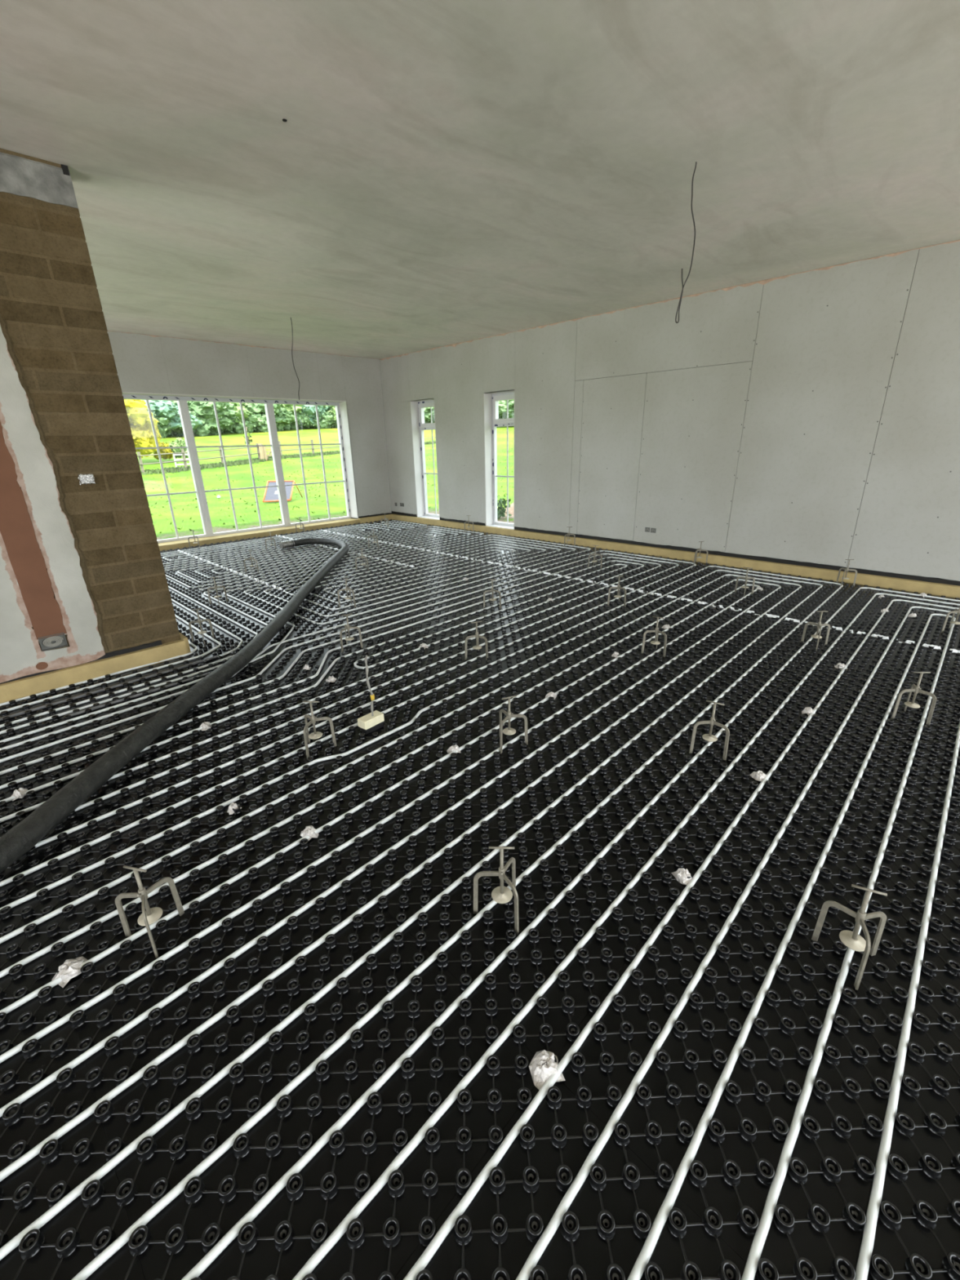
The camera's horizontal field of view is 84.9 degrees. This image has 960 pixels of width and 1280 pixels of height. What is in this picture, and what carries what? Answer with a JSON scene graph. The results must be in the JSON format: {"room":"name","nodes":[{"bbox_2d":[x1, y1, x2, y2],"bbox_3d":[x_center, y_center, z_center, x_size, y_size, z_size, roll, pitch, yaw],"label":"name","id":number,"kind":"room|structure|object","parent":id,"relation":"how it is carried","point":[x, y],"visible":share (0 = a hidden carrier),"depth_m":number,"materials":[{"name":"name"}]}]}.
{"room":"building under construction","nodes":[
{"label":"building under construction","id":0,"kind":"room"},
{"bbox_2d":[0,147,180,683],"bbox_3d":[-4.117,-0.558,1.820,0.233,3.018,5.112,18,28,42],"label":"wall","id":1,"kind":"structure","parent":0,"point":[83,562],"depth_m":3.16,"materials":[{"name":"brown brick"}]},
{"bbox_2d":[37,632,67,651],"bbox_3d":[-2.721,0.010,3.344,0.028,0.090,0.132,18,28,42],"label":"cable box","id":2,"kind":"object","parent":1,"relation":"attached to","point":[59,641],"visible":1,"depth_m":3.34,"materials":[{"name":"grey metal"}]},
{"bbox_2d":[77,473,95,484],"bbox_3d":[-2.455,-1.005,3.275,0.026,0.066,0.087,18,28,42],"label":"box","id":3,"kind":"object","parent":1,"relation":"attached to","point":[88,478],"visible":1,"depth_m":3.27,"materials":[{"name":"white"}]},
{"bbox_2d":[0,631,191,703],"bbox_3d":[-4.028,0.670,2.329,0.265,0.158,5.057,18,28,42],"label":"trim","id":4,"kind":"structure","parent":1,"relation":"attached to","point":[115,661],"depth_m":3.51,"materials":[{"name":"beige wood"}]},
{"bbox_2d":[106,330,391,519],"bbox_3d":[-4.729,-2.807,7.801,0.330,3.018,7.914,18,28,42],"label":"wall","id":5,"kind":"structure","parent":0,"point":[144,363],"depth_m":8.53,"materials":[{"name":"white paint"}]},
{"bbox_2d":[121,391,358,542],"bbox_3d":[-3.964,-2.829,8.603,0.320,2.110,4.142,18,28,42],"label":"window","id":6,"kind":"structure","parent":5,"relation":"in","point":[342,418],"depth_m":8.86,"materials":[{"name":"white plastic"}]},
{"bbox_2d":[158,512,391,551],"bbox_3d":[-4.653,-1.532,8.218,0.325,0.134,7.895,18,28,42],"label":"trim","id":7,"kind":"structure","parent":5,"relation":"attached to","point":[260,533],"depth_m":9.05,"materials":[{"name":"beige wood"}]},
{"bbox_2d":[0,519,959,1279],"bbox_3d":[-1.071,0.356,3.346,12.930,0.142,10.930,18,28,42],"label":"floor","id":8,"kind":"structure","parent":0,"point":[815,1232],"depth_m":1.60,"materials":[{"name":"black plastic"}]},
{"bbox_2d":[10,787,27,800],"bbox_3d":[-2.068,0.682,2.353,0.072,0.034,0.067,-17,26,-36],"label":"crumpled paper","id":9,"kind":"object","parent":8,"relation":"on","point":[20,793],"visible":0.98,"depth_m":2.34,"materials":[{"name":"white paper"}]},
{"bbox_2d":[51,956,87,987],"bbox_3d":[-1.215,0.969,1.548,0.078,0.033,0.090,6,22,18],"label":"crumpled paper","id":10,"kind":"object","parent":8,"relation":"on","point":[65,973],"visible":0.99,"depth_m":1.54,"materials":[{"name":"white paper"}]},
{"bbox_2d":[0,640,197,706],"bbox_3d":[-4.446,-0.107,4.603,4.379,0.017,2.374,18,28,42],"label":"pipe","id":11,"kind":"object","parent":8,"relation":"on","point":[189,642],"visible":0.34,"depth_m":3.55,"materials":[{"name":"white plastic"}]},
{"bbox_2d":[0,614,221,713],"bbox_3d":[-4.350,-0.113,4.615,4.503,0.017,2.528,18,28,42],"label":"pipe","id":12,"kind":"object","parent":8,"relation":"on","point":[176,616],"visible":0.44,"depth_m":3.55,"materials":[{"name":"white plastic"}]},
{"bbox_2d":[0,653,222,720],"bbox_3d":[-2.732,0.446,3.042,0.029,0.018,2.442,17,28,40],"label":"pipe","id":13,"kind":"object","parent":8,"relation":"on","point":[39,708],"visible":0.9,"depth_m":3.35,"materials":[{"name":"white plastic"}]},
{"bbox_2d":[0,586,257,728],"bbox_3d":[-3.113,-0.244,4.888,2.207,0.017,5.509,-6,21,-13],"label":"pipe","id":14,"kind":"object","parent":8,"relation":"on","point":[171,588],"visible":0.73,"depth_m":3.48,"materials":[{"name":"white plastic"}]},
{"bbox_2d":[64,672,208,716],"bbox_3d":[-2.116,0.337,3.295,0.021,0.018,0.800,18,28,41],"label":"pipe","id":15,"kind":"object","parent":8,"relation":"on","point":[97,707],"visible":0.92,"depth_m":3.26,"materials":[{"name":"white plastic"}]},
{"bbox_2d":[115,865,184,958],"bbox_3d":[-1.054,0.811,1.619,0.144,0.272,0.166,-2,21,-1],"label":"gauge","id":16,"kind":"object","parent":8,"relation":"on","point":[148,917],"visible":1,"depth_m":1.62,"materials":[{"name":"metal"}]},
{"bbox_2d":[0,537,348,872],"bbox_3d":[-1.974,-0.192,4.500,1.069,0.106,7.730,-4,21,-7],"label":"hose","id":17,"kind":"object","parent":8,"relation":"on","point":[20,839],"visible":1,"depth_m":2.60,"materials":[{"name":"black plastic"}]},
{"bbox_2d":[188,608,214,644],"bbox_3d":[-2.224,-0.114,4.132,0.144,0.272,0.166,-1,21,0],"label":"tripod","id":18,"kind":"object","parent":8,"relation":"on","point":[199,621],"visible":0.98,"depth_m":4.14,"materials":[{"name":"metal"}]},
{"bbox_2d":[199,721,211,730],"bbox_3d":[-1.512,0.467,2.890,0.071,0.034,0.066,17,27,40],"label":"crumpled paper","id":19,"kind":"object","parent":8,"relation":"on","point":[205,726],"visible":0.99,"depth_m":2.87,"materials":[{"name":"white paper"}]},
{"bbox_2d":[171,599,243,656],"bbox_3d":[-3.431,-0.448,5.447,4.552,0.017,0.262,18,28,42],"label":"pipe","id":20,"kind":"object","parent":8,"relation":"on","point":[174,601],"visible":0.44,"depth_m":4.39,"materials":[{"name":"white plastic"}]},
{"bbox_2d":[207,577,228,606],"bbox_3d":[-2.594,-0.480,5.122,0.144,0.272,0.166,0,21,4],"label":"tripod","id":21,"kind":"object","parent":8,"relation":"on","point":[215,587],"visible":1,"depth_m":5.13,"materials":[{"name":"metal"}]},
{"bbox_2d":[177,549,283,590],"bbox_3d":[-3.319,-0.943,6.728,3.420,0.030,0.043,18,28,42],"label":"tape","id":22,"kind":"object","parent":8,"relation":"on","point":[187,553],"visible":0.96,"depth_m":6.49,"materials":[{"name":"white"}]},
{"bbox_2d":[226,802,241,814],"bbox_3d":[-1.047,0.708,2.225,0.051,0.035,0.056,15,26,36],"label":"crumpled paper","id":23,"kind":"object","parent":8,"relation":"on","point":[234,806],"visible":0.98,"depth_m":2.21,"materials":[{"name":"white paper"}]},
{"bbox_2d":[243,550,258,572],"bbox_3d":[-2.810,-0.959,6.401,0.144,0.272,0.166,-14,24,-30],"label":"gauge","id":24,"kind":"object","parent":8,"relation":"on","point":[251,557],"visible":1,"depth_m":6.39,"materials":[{"name":"metal"}]},
{"bbox_2d":[264,531,276,549],"bbox_3d":[-3.103,-1.461,7.744,0.144,0.272,0.166,-10,22,-21],"label":"gauge","id":25,"kind":"object","parent":8,"relation":"on","point":[271,538],"visible":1,"depth_m":7.73,"materials":[{"name":"metal"}]},
{"bbox_2d":[160,524,401,568],"bbox_3d":[-3.154,-1.556,8.360,1.249,0.017,4.008,18,28,42],"label":"pipe","id":26,"kind":"object","parent":8,"relation":"on","point":[308,532],"visible":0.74,"depth_m":8.11,"materials":[{"name":"white plastic"}]},
{"bbox_2d":[0,534,591,742],"bbox_3d":[-1.640,-0.455,5.360,2.262,0.017,7.729,15,26,37],"label":"pipe","id":27,"kind":"object","parent":8,"relation":"on","point":[12,738],"visible":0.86,"depth_m":5.69,"materials":[{"name":"white plastic"}]},
{"bbox_2d":[300,825,319,840],"bbox_3d":[-0.675,0.759,2.070,0.068,0.034,0.069,-11,23,-24],"label":"crumpled paper","id":28,"kind":"object","parent":8,"relation":"on","point":[309,830],"visible":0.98,"depth_m":2.06,"materials":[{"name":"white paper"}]},
{"bbox_2d":[302,701,336,758],"bbox_3d":[-0.835,0.434,2.601,0.166,0.272,0.144,4,21,14],"label":"gauge","id":29,"kind":"object","parent":8,"relation":"on","point":[316,735],"visible":1,"depth_m":2.62,"materials":[{"name":"metal"}]},
{"bbox_2d":[0,560,644,802],"bbox_3d":[-0.595,-0.001,4.098,0.497,0.017,7.094,18,28,40],"label":"pipe","id":30,"kind":"object","parent":8,"relation":"on","point":[46,785],"visible":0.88,"depth_m":3.83,"materials":[{"name":"white plastic"}]},
{"bbox_2d":[164,526,483,590],"bbox_3d":[-1.963,-1.307,7.631,1.473,0.017,4.570,18,28,42],"label":"pipe","id":31,"kind":"object","parent":8,"relation":"on","point":[455,534],"visible":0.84,"depth_m":7.23,"materials":[{"name":"white plastic"}]},
{"bbox_2d":[0,556,661,822],"bbox_3d":[-0.543,-0.021,4.148,0.797,0.017,7.251,18,28,40],"label":"pipe","id":32,"kind":"object","parent":8,"relation":"on","point":[35,806],"visible":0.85,"depth_m":3.29,"materials":[{"name":"white plastic"}]},
{"bbox_2d":[0,553,678,811],"bbox_3d":[-0.492,-0.040,4.197,1.100,0.017,7.406,17,28,40],"label":"pipe","id":33,"kind":"object","parent":8,"relation":"on","point":[141,782],"visible":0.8,"depth_m":3.21,"materials":[{"name":"white plastic"}]},
{"bbox_2d":[275,534,414,567],"bbox_3d":[-2.152,-1.348,7.731,3.780,0.030,0.037,18,28,42],"label":"tape","id":34,"kind":"object","parent":8,"relation":"on","point":[378,558],"visible":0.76,"depth_m":7.17,"materials":[{"name":"white"}]},
{"bbox_2d":[337,577,355,607],"bbox_3d":[-1.278,-0.448,4.959,0.144,0.272,0.166,-11,23,-24],"label":"gauge","id":35,"kind":"object","parent":8,"relation":"on","point":[346,588],"visible":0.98,"depth_m":4.95,"materials":[{"name":"metal"}]},
{"bbox_2d":[0,550,696,848],"bbox_3d":[-0.440,-0.061,4.249,1.397,0.017,7.566,18,28,40],"label":"pipe","id":36,"kind":"object","parent":8,"relation":"on","point":[176,785],"visible":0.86,"depth_m":3.12,"materials":[{"name":"white plastic"}]},
{"bbox_2d":[339,613,363,652],"bbox_3d":[-0.994,-0.056,3.906,0.166,0.272,0.144,10,24,28],"label":"gauge","id":37,"kind":"object","parent":8,"relation":"on","point":[347,627],"visible":1,"depth_m":3.91,"materials":[{"name":"metal"}]},
{"bbox_2d":[355,548,368,571],"bbox_3d":[-1.443,-0.971,6.351,0.144,0.272,0.166,-10,22,-21],"label":"gauge","id":38,"kind":"object","parent":8,"relation":"on","point":[362,557],"visible":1,"depth_m":6.34,"materials":[{"name":"metal"}]},
{"bbox_2d":[357,655,384,734],"bbox_3d":[-0.591,0.279,2.771,0.066,0.432,0.130,16,27,38],"label":"block","id":39,"kind":"object","parent":8,"relation":"on","point":[373,721],"visible":1,"depth_m":2.80,"materials":[{"name":"beige plastic"}]},
{"bbox_2d":[368,528,378,548],"bbox_3d":[-1.590,-1.504,7.768,0.144,0.272,0.166,-6,21,-14],"label":"gauge","id":40,"kind":"object","parent":8,"relation":"on","point":[373,535],"visible":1,"depth_m":7.75,"materials":[{"name":"metal"}]},
{"bbox_2d":[0,583,759,1062],"bbox_3d":[0.427,0.377,3.040,0.168,0.017,6.935,18,28,40],"label":"pipe","id":41,"kind":"object","parent":8,"relation":"on","point":[16,1049],"visible":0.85,"depth_m":1.88,"materials":[{"name":"white plastic"}]},
{"bbox_2d":[0,578,781,1117],"bbox_3d":[0.480,0.356,3.091,0.468,0.017,7.095,18,28,40],"label":"pipe","id":42,"kind":"object","parent":8,"relation":"on","point":[133,1023],"visible":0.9,"depth_m":1.88,"materials":[{"name":"white plastic"}]},
{"bbox_2d":[373,520,426,528],"bbox_3d":[-1.513,-2.194,9.949,1.131,0.017,0.467,18,28,42],"label":"pipe","id":43,"kind":"object","parent":8,"relation":"on","point":[392,520],"visible":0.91,"depth_m":9.91,"materials":[{"name":"white plastic"}]},
{"bbox_2d":[0,574,801,1182],"bbox_3d":[0.531,0.336,3.142,0.769,0.017,7.251,17,28,40],"label":"pipe","id":44,"kind":"object","parent":8,"relation":"on","point":[121,1087],"visible":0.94,"depth_m":1.82,"materials":[{"name":"white plastic"}]},
{"bbox_2d":[0,569,822,1260],"bbox_3d":[0.582,0.316,3.191,1.069,0.017,7.407,17,28,40],"label":"pipe","id":45,"kind":"object","parent":8,"relation":"on","point":[75,1193],"visible":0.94,"depth_m":1.77,"materials":[{"name":"white plastic"}]},
{"bbox_2d":[0,565,843,1279],"bbox_3d":[0.633,0.296,3.242,1.370,0.017,7.563,17,28,40],"label":"pipe","id":46,"kind":"object","parent":8,"relation":"on","point":[113,1247],"visible":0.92,"depth_m":1.60,"materials":[{"name":"white plastic"}]},
{"bbox_2d":[446,744,461,753],"bbox_3d":[-0.130,0.540,2.615,0.073,0.035,0.068,-5,21,-10],"label":"crumpled paper","id":47,"kind":"object","parent":8,"relation":"on","point":[454,748],"visible":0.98,"depth_m":2.60,"materials":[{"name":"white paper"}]},
{"bbox_2d":[464,621,488,659],"bbox_3d":[-0.042,0.003,3.696,0.144,0.272,0.166,-10,22,-22],"label":"gauge","id":48,"kind":"object","parent":8,"relation":"on","point":[477,636],"visible":0.99,"depth_m":3.68,"materials":[{"name":"metal"}]},
{"bbox_2d":[483,578,501,608],"bbox_3d":[0.094,-0.423,4.814,0.144,0.272,0.166,-10,23,-23],"label":"gauge","id":49,"kind":"object","parent":8,"relation":"on","point":[492,590],"visible":0.98,"depth_m":4.80,"materials":[{"name":"metal"}]},
{"bbox_2d":[473,846,519,934],"bbox_3d":[0.047,0.767,1.670,0.144,0.272,0.166,-1,21,1],"label":"gauge","id":50,"kind":"object","parent":8,"relation":"on","point":[500,895],"visible":1,"depth_m":1.66,"materials":[{"name":"metal"}]},
{"bbox_2d":[499,695,528,753],"bbox_3d":[0.135,0.413,2.602,0.166,0.272,0.144,11,24,29],"label":"gauge","id":51,"kind":"object","parent":8,"relation":"on","point":[508,731],"visible":0.98,"depth_m":2.61,"materials":[{"name":"metal"}]},
{"bbox_2d":[528,1049,565,1090],"bbox_3d":[0.161,1.039,1.281,0.077,0.035,0.085,-7,21,-14],"label":"crumpled paper","id":52,"kind":"object","parent":8,"relation":"on","point":[540,1072],"visible":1,"depth_m":1.27,"materials":[{"name":"white paper"}]},
{"bbox_2d":[564,526,575,546],"bbox_3d":[1.286,-1.509,7.613,0.166,0.272,0.144,-4,21,-6],"label":"gauge","id":53,"kind":"object","parent":8,"relation":"on","point":[567,534],"visible":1,"depth_m":7.57,"materials":[{"name":"metal"}]},
{"bbox_2d":[181,586,959,1279],"bbox_3d":[1.697,0.649,2.245,1.370,0.017,7.563,17,28,40],"label":"pipe","id":54,"kind":"object","parent":8,"relation":"on","point":[223,1243],"visible":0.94,"depth_m":1.35,"materials":[{"name":"white plastic"}]},
{"bbox_2d":[587,545,602,568],"bbox_3d":[1.370,-1.001,6.267,0.166,0.272,0.144,0,21,4],"label":"gauge","id":55,"kind":"object","parent":8,"relation":"on","point":[594,553],"visible":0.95,"depth_m":6.22,"materials":[{"name":"metal"}]},
{"bbox_2d":[607,575,626,606],"bbox_3d":[1.252,-0.455,4.829,0.144,0.272,0.166,-3,21,-5],"label":"gauge","id":56,"kind":"object","parent":8,"relation":"on","point":[618,587],"visible":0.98,"depth_m":4.82,"materials":[{"name":"metal"}]},
{"bbox_2d":[292,592,959,1279],"bbox_3d":[1.647,0.669,2.195,1.069,0.017,7.409,17,28,40],"label":"pipe","id":57,"kind":"object","parent":8,"relation":"on","point":[360,1206],"visible":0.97,"depth_m":1.35,"materials":[{"name":"white plastic"}]},
{"bbox_2d":[319,528,959,653],"bbox_3d":[0.394,-0.890,6.372,9.300,0.030,0.042,18,28,42],"label":"tape","id":58,"kind":"object","parent":8,"relation":"on","point":[909,642],"visible":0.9,"depth_m":4.92,"materials":[{"name":"white"}]},
{"bbox_2d":[641,616,666,657],"bbox_3d":[1.227,-0.034,3.719,0.144,0.272,0.166,-2,21,-2],"label":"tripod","id":59,"kind":"object","parent":8,"relation":"on","point":[656,631],"visible":1,"depth_m":3.71,"materials":[{"name":"metal"}]},
{"bbox_2d":[403,599,958,1279],"bbox_3d":[1.594,0.690,2.145,0.769,0.017,7.251,17,28,40],"label":"pipe","id":60,"kind":"object","parent":8,"relation":"on","point":[462,1206],"visible":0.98,"depth_m":1.34,"materials":[{"name":"white plastic"}]},
{"bbox_2d":[671,867,692,884],"bbox_3d":[0.713,0.819,1.829,0.058,0.034,0.067,-6,21,-12],"label":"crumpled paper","id":61,"kind":"object","parent":8,"relation":"on","point":[681,875],"visible":1,"depth_m":1.82,"materials":[{"name":"white paper"}]},
{"bbox_2d":[693,541,707,564],"bbox_3d":[2.657,-1.064,6.357,0.166,0.272,0.144,-2,21,-2],"label":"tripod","id":62,"kind":"object","parent":8,"relation":"on","point":[700,549],"visible":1,"depth_m":6.32,"materials":[{"name":"metal"}]},
{"bbox_2d":[688,699,729,759],"bbox_3d":[1.092,0.421,2.522,0.144,0.272,0.166,-3,21,-5],"label":"gauge","id":63,"kind":"object","parent":8,"relation":"on","point":[708,737],"visible":1,"depth_m":2.51,"materials":[{"name":"metal"}]},
{"bbox_2d":[515,606,959,1279],"bbox_3d":[1.544,0.710,2.095,0.468,0.017,7.095,18,28,40],"label":"pipe","id":64,"kind":"object","parent":8,"relation":"on","point":[869,1230],"visible":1,"depth_m":1.29,"materials":[{"name":"white plastic"}]},
{"bbox_2d":[734,567,755,596],"bbox_3d":[2.542,-0.570,5.058,0.166,0.272,0.144,-16,25,-34],"label":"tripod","id":65,"kind":"object","parent":8,"relation":"on","point":[746,577],"visible":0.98,"depth_m":5.05,"materials":[{"name":"metal"}]},
{"bbox_2d":[750,770,768,782],"bbox_3d":[1.260,0.607,2.358,0.070,0.034,0.075,-6,21,-13],"label":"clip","id":66,"kind":"object","parent":8,"relation":"on","point":[759,775],"visible":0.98,"depth_m":2.35,"materials":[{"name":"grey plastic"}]},
{"bbox_2d":[627,613,955,1279],"bbox_3d":[1.491,0.730,2.043,0.168,0.017,6.935,18,28,40],"label":"pipe","id":67,"kind":"object","parent":8,"relation":"on","point":[751,1266],"visible":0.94,"depth_m":1.29,"materials":[{"name":"white plastic"}]},
{"bbox_2d":[801,706,815,715],"bbox_3d":[1.820,0.388,2.902,0.074,0.035,0.067,-16,25,-35],"label":"clip","id":68,"kind":"object","parent":8,"relation":"on","point":[808,710],"visible":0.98,"depth_m":2.89,"materials":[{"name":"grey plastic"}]},
{"bbox_2d":[800,611,830,651],"bbox_3d":[2.415,-0.084,3.782,0.166,0.272,0.144,-16,25,-33],"label":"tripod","id":69,"kind":"object","parent":8,"relation":"on","point":[819,624],"visible":0.98,"depth_m":3.77,"materials":[{"name":"metal"}]},
{"bbox_2d":[835,559,857,586],"bbox_3d":[3.682,-0.684,5.294,0.166,0.272,0.144,-5,21,-10],"label":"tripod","id":70,"kind":"object","parent":8,"relation":"on","point":[847,569],"visible":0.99,"depth_m":5.26,"materials":[{"name":"metal"}]},
{"bbox_2d":[811,884,887,990],"bbox_3d":[1.067,0.820,1.471,0.166,0.272,0.144,6,22,19],"label":"gauge","id":71,"kind":"object","parent":8,"relation":"on","point":[851,940],"visible":1,"depth_m":1.50,"materials":[{"name":"metal"}]},
{"bbox_2d":[891,671,936,724],"bbox_3d":[2.291,0.294,2.788,0.144,0.272,0.166,-2,21,-2],"label":"gauge","id":72,"kind":"object","parent":8,"relation":"on","point":[912,704],"visible":1,"depth_m":2.77,"materials":[{"name":"metal"}]},
{"bbox_2d":[940,597,959,632],"bbox_3d":[3.603,-0.184,3.977,0.144,0.272,0.166,-3,21,-3],"label":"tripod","id":73,"kind":"object","parent":8,"relation":"on","point":[956,611],"visible":0.99,"depth_m":3.99,"materials":[{"name":"metal"}]},
{"bbox_2d":[0,0,959,359],"bbox_3d":[-1.135,-2.451,2.035,13.600,0.353,11.600,18,28,42],"label":"ceiling","id":74,"kind":"structure","parent":0,"point":[384,179],"depth_m":2.81,"materials":[{"name":"paint"}]},
{"bbox_2d":[290,317,299,399],"bbox_3d":[-2.329,-3.520,6.586,0.053,0.923,0.008,-7,21,-15],"label":"cable","id":75,"kind":"object","parent":74,"relation":"hanging from","point":[291,317],"visible":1,"depth_m":6.57,"materials":[{"name":"grey plastic"}]},
{"bbox_2d":[675,161,697,323],"bbox_3d":[1.249,-2.361,3.144,0.070,0.803,0.009,6,22,18],"label":"cable","id":76,"kind":"object","parent":74,"relation":"hanging from","point":[681,296],"visible":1,"depth_m":3.16,"materials":[{"name":"grey plastic"}]},
{"bbox_2d":[379,241,959,581],"bbox_3d":[2.602,-2.398,6.290,12.930,3.018,0.260,18,28,42],"label":"wall","id":77,"kind":"structure","parent":0,"point":[813,416],"depth_m":5.83,"materials":[{"name":"white paint"}]},
{"bbox_2d":[409,398,439,519],"bbox_3d":[-0.926,-3.298,9.692,0.668,2.081,0.247,18,28,42],"label":"window","id":78,"kind":"structure","parent":77,"relation":"in","point":[417,413],"depth_m":9.82,"materials":[{"name":"white plastic"}]},
{"bbox_2d":[483,389,515,528],"bbox_3d":[0.386,-2.862,8.463,0.648,2.081,0.247,18,28,42],"label":"window","id":79,"kind":"structure","parent":77,"relation":"in","point":[491,420],"depth_m":8.57,"materials":[{"name":"white plastic"}]},
{"bbox_2d":[391,511,959,597],"bbox_3d":[2.636,-1.072,6.548,12.600,0.155,0.076,18,28,42],"label":"trim","id":80,"kind":"structure","parent":77,"relation":"attached to","point":[935,586],"depth_m":6.18,"materials":[{"name":"beige wood"}]},
{"label":"outside","id":81,"kind":"structure","parent":0,"visible":0},
{"bbox_2d":[136,426,514,539],"bbox_3d":[-5.715,-18.826,40.824,185.570,9.853,175.082,18,28,42],"label":"ground","id":82,"kind":"structure","parent":81,"point":[160,523],"depth_m":21.44,"materials":[{"name":"green plant"}]},
{"bbox_2d":[124,399,161,458],"bbox_3d":[-18.121,-10.793,26.428,3.444,4.518,3.775,-16,25,-34],"label":"tree","id":83,"kind":"object","parent":82,"relation":"on","point":[142,433],"visible":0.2,"depth_m":26.36,"materials":[{"name":"yellow plant"}]},
{"bbox_2d":[153,441,173,460],"bbox_3d":[-17.150,-10.248,28.422,1.030,0.951,1.070,3,21,11],"label":"shrub","id":84,"kind":"object","parent":82,"relation":"on","point":[163,451],"visible":0.62,"depth_m":28.30,"materials":[{"name":"yellow plant"}]},
{"bbox_2d":[141,400,208,436],"bbox_3d":[-31.111,-20.607,49.687,8.116,4.666,7.579,5,22,17],"label":"tree","id":85,"kind":"object","parent":82,"relation":"on","point":[167,409],"visible":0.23,"depth_m":48.15,"materials":[{"name":"green plant"}]},
{"bbox_2d":[168,436,188,458],"bbox_3d":[-16.609,-10.646,29.081,1.307,1.129,1.218,18,28,42],"label":"shrub","id":86,"kind":"object","parent":82,"relation":"on","point":[179,442],"visible":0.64,"depth_m":28.66,"materials":[{"name":"green plant"}]},
{"bbox_2d":[173,453,190,466],"bbox_3d":[-14.631,-8.849,25.845,0.040,0.720,0.850,12,24,31],"label":"white hurdle","id":87,"kind":"object","parent":82,"relation":"on","point":[174,455],"visible":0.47,"depth_m":25.64,"materials":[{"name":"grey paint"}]},
{"bbox_2d":[170,400,240,428],"bbox_3d":[-29.252,-22.573,54.008,8.612,4.853,7.861,-13,24,-29],"label":"tree","id":88,"kind":"object","parent":82,"relation":"on","point":[226,412],"visible":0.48,"depth_m":52.11,"materials":[{"name":"green plant"}]},
{"bbox_2d":[228,402,253,423],"bbox_3d":[-28.364,-24.756,58.424,6.754,5.211,7.687,-8,22,-18],"label":"tree","id":89,"kind":"object","parent":82,"relation":"on","point":[237,406],"visible":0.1,"depth_m":56.77,"materials":[{"name":"green plant"}]},
{"bbox_2d":[244,403,294,427],"bbox_3d":[-26.420,-26.209,61.726,8.116,5.267,7.579,3,21,10],"label":"tree","id":90,"kind":"object","parent":82,"relation":"on","point":[282,415],"visible":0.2,"depth_m":60.74,"materials":[{"name":"green plant"}]},
{"bbox_2d":[262,480,302,502],"bbox_3d":[-5.630,-4.256,14.913,0.704,0.551,1.371,-1,21,-1],"label":"sign","id":91,"kind":"object","parent":82,"relation":"on","point":[272,495],"visible":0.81,"depth_m":14.66,"materials":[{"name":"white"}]},
{"bbox_2d":[137,437,434,472],"bbox_3d":[-11.601,-10.925,30.148,2.414,2.360,33.574,9,23,25],"label":"fence","id":92,"kind":"object","parent":82,"relation":"on","point":[313,448],"visible":0.38,"depth_m":26.41,"materials":[{"name":"grey wood"}]},
{"bbox_2d":[257,443,271,461],"bbox_3d":[-12.167,-10.716,30.157,0.160,1.100,1.320,5,22,16],"label":"gate","id":93,"kind":"object","parent":92,"relation":"attached to","point":[263,454],"visible":0.48,"depth_m":29.69,"materials":[{"name":"white wood"}]},
{"bbox_2d":[140,440,435,475],"bbox_3d":[-11.082,-11.056,31.262,3.537,1.636,36.931,9,23,26],"label":"grass","id":94,"kind":"structure","parent":82,"relation":"on","point":[173,469],"depth_m":27.57,"materials":[{"name":"green plant"}]},
{"bbox_2d":[280,404,306,422],"bbox_3d":[-25.836,-28.213,66.273,8.254,5.232,7.534,-1,21,2],"label":"tree","id":95,"kind":"object","parent":82,"relation":"on","point":[289,407],"visible":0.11,"depth_m":64.31,"materials":[{"name":"green plant"}]},
{"bbox_2d":[298,404,330,428],"bbox_3d":[-22.879,-29.532,68.640,6.754,5.659,7.687,3,21,12],"label":"tree","id":96,"kind":"object","parent":82,"relation":"on","point":[310,410],"visible":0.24,"depth_m":66.58,"materials":[{"name":"green plant"}]},
{"bbox_2d":[323,405,336,422],"bbox_3d":[-21.274,-30.701,71.780,7.250,5.221,7.763,-8,22,-17],"label":"tree","id":97,"kind":"object","parent":82,"relation":"on","point":[333,410],"visible":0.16,"depth_m":69.08,"materials":[{"name":"green plant"}]},
{"bbox_2d":[151,406,514,438],"bbox_3d":[-13.780,-25.852,61.867,52.128,4.683,27.299,-10,22,-22],"label":"hedge","id":98,"kind":"object","parent":82,"relation":"on","point":[257,423],"visible":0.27,"depth_m":58.15,"materials":[{"name":"green plant"}]},
{"bbox_2d":[423,407,434,423],"bbox_3d":[-6.247,-29.787,70.058,7.579,4.696,8.116,1,21,6],"label":"tree","id":99,"kind":"object","parent":82,"relation":"on","point":[427,410],"visible":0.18,"depth_m":66.92,"materials":[{"name":"green plant"}]},
{"bbox_2d":[497,497,512,519],"bbox_3d":[0.393,-2.666,10.627,0.394,0.407,0.463,18,28,42],"label":"weed","id":100,"kind":"object","parent":82,"relation":"on","point":[501,509],"visible":0.67,"depth_m":10.59,"materials":[{"name":"green plant"}]},
{"bbox_2d":[498,400,514,426],"bbox_3d":[3.317,-28.391,66.150,7.061,4.957,8.037,-14,24,-30],"label":"tree","id":101,"kind":"object","parent":82,"relation":"on","point":[502,404],"visible":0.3,"depth_m":63.18,"materials":[{"name":"green plant"}]},
{"bbox_2d":[504,502,513,515],"bbox_3d":[1.405,-3.158,11.793,1.600,0.475,2.200,18,28,42],"label":"heap","id":102,"kind":"object","parent":82,"relation":"on","point":[511,508],"visible":0.05,"depth_m":11.34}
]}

